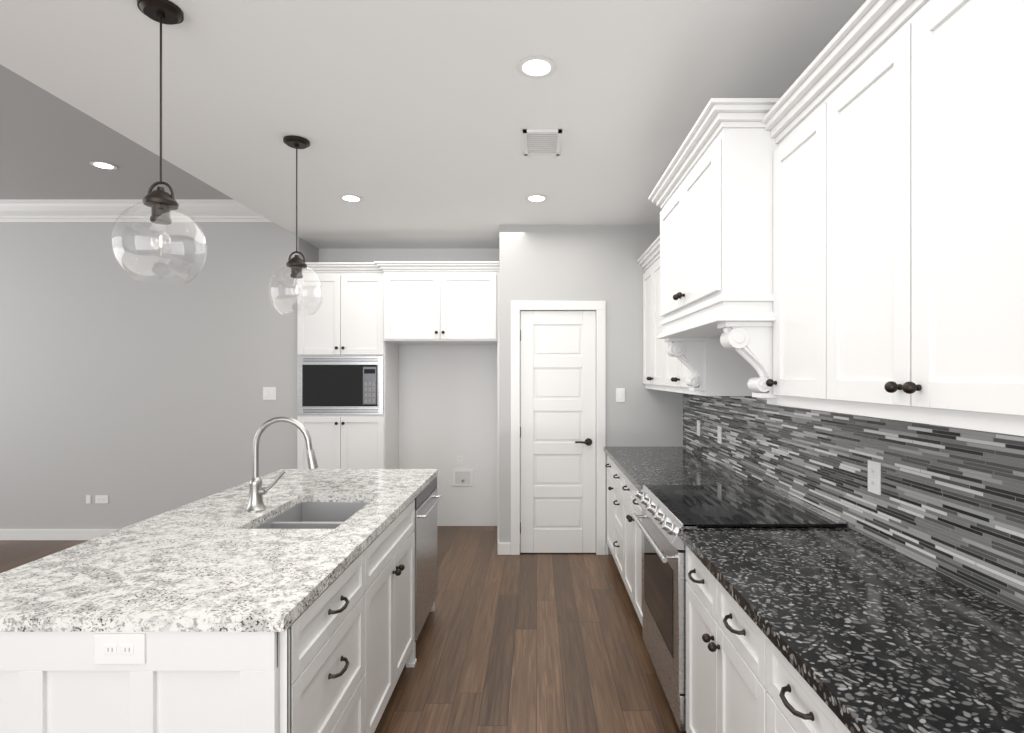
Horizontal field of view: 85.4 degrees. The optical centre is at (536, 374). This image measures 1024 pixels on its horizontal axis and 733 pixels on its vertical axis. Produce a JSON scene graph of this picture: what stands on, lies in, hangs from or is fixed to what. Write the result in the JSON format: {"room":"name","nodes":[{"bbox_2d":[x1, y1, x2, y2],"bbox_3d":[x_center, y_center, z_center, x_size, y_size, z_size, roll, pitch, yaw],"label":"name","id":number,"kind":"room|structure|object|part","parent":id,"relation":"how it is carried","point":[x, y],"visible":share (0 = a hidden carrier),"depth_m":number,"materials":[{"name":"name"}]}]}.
{"room":"kitchen","nodes":[
{"label":"kitchen","id":0,"kind":"room"},
{"bbox_2d":[0,64,231,198],"bbox_3d":[-5.140,-1.700,1.510,5.960,0.300,8.220,0,0,0],"label":"ceiling","id":1,"kind":"structure","parent":0,"point":[52,146],"depth_m":3.96,"materials":[{"name":"grey paint"}]},
{"bbox_2d":[90,161,116,169],"bbox_3d":[-3.200,-1.546,4.100,0.164,0.006,0.164,0,0,0],"label":"recessed light","id":2,"kind":"object","parent":1,"relation":"in","point":[103,165],"visible":1,"depth_m":4.09,"materials":[{"name":"white"}]},
{"bbox_2d":[0,223,318,528],"bbox_3d":[-5.080,-0.025,5.325,5.840,3.050,0.590,0,0,0],"label":"wall","id":3,"kind":"structure","parent":0,"point":[136,400],"depth_m":5.03,"materials":[{"name":"grey paint"}]},
{"bbox_2d":[0,529,118,539],"bbox_3d":[-5.066,1.450,5.022,5.809,0.100,0.015,0,0,0],"label":"baseboard","id":4,"kind":"structure","parent":3,"relation":"attached to","point":[77,534],"depth_m":5.01,"materials":[{"name":"white wood"}]},
{"bbox_2d":[86,495,90,503],"bbox_3d":[-4.060,1.130,5.025,0.045,0.075,0.008,0,0,0],"label":"outlet","id":5,"kind":"object","parent":3,"relation":"attached to","point":[88,499],"visible":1,"depth_m":5.02,"materials":[{"name":"white plastic"}]},
{"bbox_2d":[95,495,107,502],"bbox_3d":[-3.940,1.130,5.026,0.115,0.072,0.008,0,0,0],"label":"outlet","id":6,"kind":"object","parent":3,"relation":"attached to","point":[101,498],"visible":1,"depth_m":5.02,"materials":[{"name":"white plastic"}]},
{"bbox_2d":[0,199,273,222],"bbox_3d":[-5.080,-1.464,4.967,5.839,0.170,0.125,0,0,0],"label":"crown molding","id":7,"kind":"structure","parent":3,"relation":"attached to","point":[103,210],"depth_m":4.96,"materials":[{"name":"white"}]},
{"bbox_2d":[263,387,275,399],"bbox_3d":[-2.420,0.170,5.025,0.118,0.115,0.008,0,0,0],"label":"light switch","id":8,"kind":"object","parent":3,"relation":"attached to","point":[269,393],"visible":1,"depth_m":5.02,"materials":[{"name":"white plastic"}]},
{"bbox_3d":[-2.420,0.170,5.024,0.079,0.067,0.001,0,0,0],"label":"plate dark","id":9,"kind":"part","parent":8,"relation":"part of","materials":[{"name":"white plastic"}]},
{"bbox_2d":[0,526,685,732],"bbox_3d":[-3.385,1.550,1.510,9.470,0.100,8.220,0,0,0],"label":"floor","id":10,"kind":"structure","parent":0,"point":[537,643],"depth_m":3.03,"materials":[{"name":"brown wood"}]},
{"bbox_2d":[0,472,441,732],"bbox_3d":[-1.086,1.068,2.453,0.999,0.865,2.176,0,0,0],"label":"kitchen island","id":11,"kind":"object","parent":10,"relation":"on","point":[336,666],"depth_m":1.39,"materials":[{"name":"white"}]},
{"bbox_3d":[-1.030,0.678,1.367,0.054,0.010,0.001,0,0,0],"label":"plate dark","id":12,"kind":"part","parent":11,"relation":"part of","materials":[{"name":"grey"}]},
{"bbox_3d":[-1.030,0.678,1.371,0.124,0.074,0.008,0,0,0],"label":"plate","id":13,"kind":"part","parent":11,"relation":"part of","materials":[{"name":"white plastic"}]},
{"bbox_2d":[64,469,437,627],"bbox_3d":[-0.898,0.653,2.450,0.545,0.105,2.159,0,0,0],"label":"island countertop","id":14,"kind":"structure","parent":11,"relation":"on","point":[243,577],"depth_m":1.68,"materials":[{"name":"white stone"}]},
{"bbox_2d":[297,269,398,468],"bbox_3d":[-1.761,0.280,5.228,0.791,2.440,0.524,0,0,0],"label":"tall cabinet","id":15,"kind":"object","parent":10,"relation":"on","point":[360,325],"depth_m":4.98,"materials":[{"name":"white wood"}]},
{"bbox_3d":[-1.760,0.098,4.967,0.675,0.375,0.002,0,0,0],"label":"black glass","id":16,"kind":"part","parent":15,"relation":"part of","materials":[{"name":"black glass"}]},
{"bbox_3d":[-1.493,0.158,4.966,0.094,0.185,0.001,0,0,0],"label":"plate dark","id":17,"kind":"part","parent":15,"relation":"part of","materials":[{"name":"grey"}]},
{"bbox_2d":[605,455,611,552],"bbox_3d":[0.905,1.068,4.402,0.646,0.865,0.448,0,0,0],"label":"base cabinet","id":18,"kind":"object","parent":10,"relation":"on","point":[608,465],"depth_m":4.50,"materials":[{"name":"white wood"}]},
{"bbox_2d":[612,463,619,571],"bbox_3d":[0.905,1.068,3.947,0.646,0.865,0.578,0,0,0],"label":"base cabinet","id":19,"kind":"object","parent":10,"relation":"on","point":[615,470],"depth_m":4.09,"materials":[{"name":"white wood"}]},
{"bbox_2d":[620,471,679,624],"bbox_3d":[0.905,1.068,3.338,0.646,0.865,0.760,0,0,0],"label":"base cabinet","id":20,"kind":"object","parent":10,"relation":"on","point":[630,532],"depth_m":3.45,"materials":[{"name":"white wood"}]},
{"bbox_2d":[604,447,757,490],"bbox_3d":[0.893,0.618,3.793,0.670,0.035,1.668,0,0,0],"label":"countertop","id":21,"kind":"structure","parent":20,"relation":"on","point":[642,466],"depth_m":3.55,"materials":[{"name":"black stone"}]},
{"bbox_2d":[686,547,747,732],"bbox_3d":[0.905,1.068,1.762,0.646,0.865,0.821,0,0,0],"label":"base cabinet","id":22,"kind":"object","parent":10,"relation":"on","point":[716,629],"depth_m":1.81,"materials":[{"name":"white wood"}]},
{"bbox_2d":[680,528,1023,732],"bbox_3d":[0.893,0.618,0.651,0.670,0.035,3.042,0,0,0],"label":"countertop","id":23,"kind":"structure","parent":22,"relation":"on","point":[888,642],"depth_m":1.32,"materials":[{"name":"black stone"}]},
{"bbox_2d":[631,483,846,732],"bbox_3d":[0.858,1.039,2.565,0.720,0.922,0.778,0,0,0],"label":"range","id":24,"kind":"object","parent":10,"relation":"on","point":[668,511],"visible":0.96,"depth_m":2.41,"materials":[{"name":"silver metal"}]},
{"bbox_3d":[0.895,0.586,2.565,0.470,0.001,0.558,0,0,0],"label":"burner","id":25,"kind":"part","parent":24,"relation":"part of","materials":[{"name":"grey glass"}]},
{"bbox_3d":[0.887,0.873,2.565,0.662,0.574,0.778,0,0,0],"label":"black glass","id":26,"kind":"part","parent":24,"relation":"part of","materials":[{"name":"black glass"}]},
{"bbox_2d":[748,619,847,732],"bbox_3d":[0.905,1.068,1.032,0.646,0.865,0.880,0,0,0],"label":"base cabinet","id":27,"kind":"object","parent":10,"relation":"on","point":[779,701],"depth_m":1.35,"materials":[{"name":"white wood"}]},
{"bbox_2d":[319,249,498,525],"bbox_3d":[-0.465,0.125,5.560,3.390,2.750,0.120,0,0,0],"label":"wall","id":28,"kind":"structure","parent":0,"point":[447,404],"depth_m":5.50,"materials":[{"name":"white paint"}]},
{"bbox_2d":[381,265,498,344],"bbox_3d":[-0.858,-0.620,5.210,1.015,0.640,0.560,0,0,0],"label":"upper cabinet","id":29,"kind":"object","parent":28,"relation":"attached to","point":[421,304],"depth_m":4.94,"materials":[{"name":"white wood"}]},
{"bbox_2d":[457,456,462,464],"bbox_3d":[-0.760,0.850,5.495,0.060,0.095,0.008,0,0,0],"label":"outlet","id":30,"kind":"object","parent":28,"relation":"attached to","point":[459,460],"visible":1,"depth_m":5.49,"materials":[{"name":"white plastic"}]},
{"bbox_2d":[453,470,472,485],"bbox_3d":[-0.730,1.020,5.485,0.200,0.160,0.029,0,0,0],"label":"outlet box","id":31,"kind":"object","parent":28,"relation":"attached to","point":[462,477],"visible":1,"depth_m":5.49,"materials":[{"name":"white plastic"}]},
{"bbox_2d":[0,0,865,248],"bbox_3d":[-0.405,-1.550,1.510,3.510,0.600,8.220,0,0,0],"label":"ceiling","id":32,"kind":"structure","parent":0,"point":[410,120],"depth_m":2.44,"materials":[{"name":"white paint"}]},
{"bbox_2d":[111,0,206,283],"bbox_3d":[-1.280,-0.786,1.890,0.272,0.925,0.272,0,0,0],"label":"pendant light","id":33,"kind":"object","parent":32,"relation":"hanging from","point":[160,202],"visible":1,"depth_m":1.88,"materials":[{"name":"clear glass"}]},
{"bbox_2d":[268,135,323,315],"bbox_3d":[-1.280,-0.786,2.960,0.272,0.925,0.272,0,0,0],"label":"pendant light","id":34,"kind":"object","parent":32,"relation":"hanging from","point":[296,264],"visible":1,"depth_m":2.94,"materials":[{"name":"clear glass"}]},
{"bbox_2d":[339,194,362,201],"bbox_3d":[-1.310,-1.246,3.920,0.164,0.006,0.164,0,0,0],"label":"recessed light","id":35,"kind":"object","parent":32,"relation":"in","point":[350,198],"visible":1,"depth_m":3.91,"materials":[{"name":"white"}]},
{"bbox_2d":[516,56,556,78],"bbox_3d":[0.000,-1.246,2.250,0.164,0.006,0.164,0,0,0],"label":"recessed light","id":36,"kind":"object","parent":32,"relation":"in","point":[536,67],"visible":1,"depth_m":2.25,"materials":[{"name":"white"}]},
{"bbox_2d":[525,194,547,201],"bbox_3d":[0.000,-1.246,3.920,0.164,0.006,0.164,0,0,0],"label":"recessed light","id":37,"kind":"object","parent":32,"relation":"in","point":[536,198],"visible":1,"depth_m":3.91,"materials":[{"name":"white"}]},
{"bbox_2d":[523,129,561,155],"bbox_3d":[0.030,-1.244,2.980,0.200,0.011,0.310,0,0,0],"label":"ceiling vent","id":38,"kind":"object","parent":32,"relation":"in","point":[541,142],"visible":0.98,"depth_m":2.96,"materials":[{"name":"white metal"}]},
{"bbox_2d":[499,225,682,553],"bbox_3d":[0.460,0.125,4.685,1.540,2.750,0.110,0,0,0],"label":"wall","id":39,"kind":"structure","parent":0,"point":[568,263],"depth_m":4.61,"materials":[{"name":"grey paint"}]},
{"bbox_2d":[498,539,504,554],"bbox_3d":[-0.308,1.450,4.783,0.035,0.100,0.335,0,0,0],"label":"baseboard","id":40,"kind":"structure","parent":39,"relation":"attached to","point":[501,546],"depth_m":4.62,"materials":[{"name":"white wood"}]},
{"bbox_2d":[511,301,605,554],"bbox_3d":[0.180,0.443,4.676,0.790,2.115,0.128,0,0,0],"label":"door","id":41,"kind":"structure","parent":39,"relation":"attached to","point":[557,421],"depth_m":4.64,"materials":[{"name":"white wood"}]},
{"bbox_2d":[520,330,591,533],"bbox_3d":[0.161,0.475,4.611,0.609,1.705,0.064,0,0,0],"label":"hardware piece","id":42,"kind":"object","parent":41,"relation":"attached to","point":[587,441],"visible":0.88,"depth_m":4.63,"materials":[{"name":"grey metal"}]},
{"bbox_2d":[616,388,624,401],"bbox_3d":[0.700,0.170,4.625,0.072,0.115,0.008,0,0,0],"label":"light switch","id":43,"kind":"object","parent":39,"relation":"attached to","point":[620,394],"visible":1,"depth_m":4.62,"materials":[{"name":"white plastic"}]},
{"bbox_3d":[0.700,0.170,4.624,0.033,0.067,0.001,0,0,0],"label":"plate dark","id":44,"kind":"part","parent":43,"relation":"part of","materials":[{"name":"white plastic"}]},
{"bbox_3d":[1.290,0.125,1.510,0.120,2.750,8.220,0,0,0],"label":"wall","id":45,"kind":"structure","parent":0,"visible":0},
{"bbox_2d":[641,252,660,389],"bbox_3d":[1.056,-0.386,4.208,0.343,1.002,0.836,0,0,0],"label":"upper cabinet","id":46,"kind":"object","parent":45,"relation":"attached to","point":[651,330],"depth_m":4.27,"materials":[{"name":"white wood"}]},
{"bbox_2d":[661,324,760,397],"bbox_3d":[1.056,-0.386,3.499,0.343,1.002,0.835,0,0,0],"label":"upper cabinet","id":47,"kind":"object","parent":45,"relation":"attached to","point":[697,359],"depth_m":2.98,"materials":[{"name":"white wood"}]},
{"bbox_2d":[657,116,784,323],"bbox_3d":[0.954,-0.623,2.580,0.548,0.645,1.000,0,0,0],"label":"upper cabinet","id":48,"kind":"object","parent":45,"relation":"attached to","point":[713,239],"depth_m":2.10,"materials":[{"name":"white wood"}]},
{"bbox_2d":[765,96,808,408],"bbox_3d":[1.056,-0.386,1.857,0.343,1.002,0.446,0,0,0],"label":"upper cabinet","id":49,"kind":"object","parent":45,"relation":"attached to","point":[787,306],"depth_m":1.96,"materials":[{"name":"white wood"}]},
{"bbox_2d":[683,393,1023,613],"bbox_3d":[1.225,0.357,1.879,0.008,0.483,5.498,0,0,0],"label":"backsplash","id":50,"kind":"structure","parent":45,"relation":"attached to","point":[948,501],"depth_m":1.87,"materials":[{"name":"grey tile"}]},
{"bbox_2d":[697,420,699,435],"bbox_3d":[1.216,0.400,4.170,0.008,0.115,0.072,0,0,0],"label":"outlet","id":51,"kind":"object","parent":50,"relation":"attached to","point":[698,427],"visible":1,"depth_m":4.16,"materials":[{"name":"white plastic"}]},
{"bbox_2d":[717,426,721,443],"bbox_3d":[1.216,0.400,3.690,0.008,0.115,0.072,0,0,0],"label":"outlet","id":52,"kind":"object","parent":50,"relation":"attached to","point":[719,434],"visible":1,"depth_m":3.68,"materials":[{"name":"white plastic"}]},
{"bbox_2d":[868,460,880,494],"bbox_3d":[1.216,0.370,2.000,0.008,0.115,0.072,0,0,0],"label":"outlet","id":53,"kind":"object","parent":50,"relation":"attached to","point":[874,477],"visible":1,"depth_m":1.99,"materials":[{"name":"white plastic"}]},
{"bbox_3d":[1.213,0.370,2.000,0.001,0.052,0.012,0,0,0],"label":"plate dark","id":54,"kind":"part","parent":53,"relation":"part of","materials":[{"name":"grey plastic"}]},
{"bbox_2d":[809,0,1016,435],"bbox_3d":[1.056,-0.386,1.314,0.343,1.002,0.892,0,0,0],"label":"upper cabinet","id":55,"kind":"object","parent":45,"relation":"attached to","point":[842,224],"depth_m":1.28,"materials":[{"name":"white wood"}]},
{"bbox_2d":[1017,0,1023,435],"bbox_3d":[1.056,-0.386,0.548,0.343,1.002,0.891,0,0,0],"label":"upper cabinet","id":56,"kind":"object","parent":45,"relation":"attached to","point":[1020,3],"depth_m":1.02,"materials":[{"name":"white wood"}]}
]}

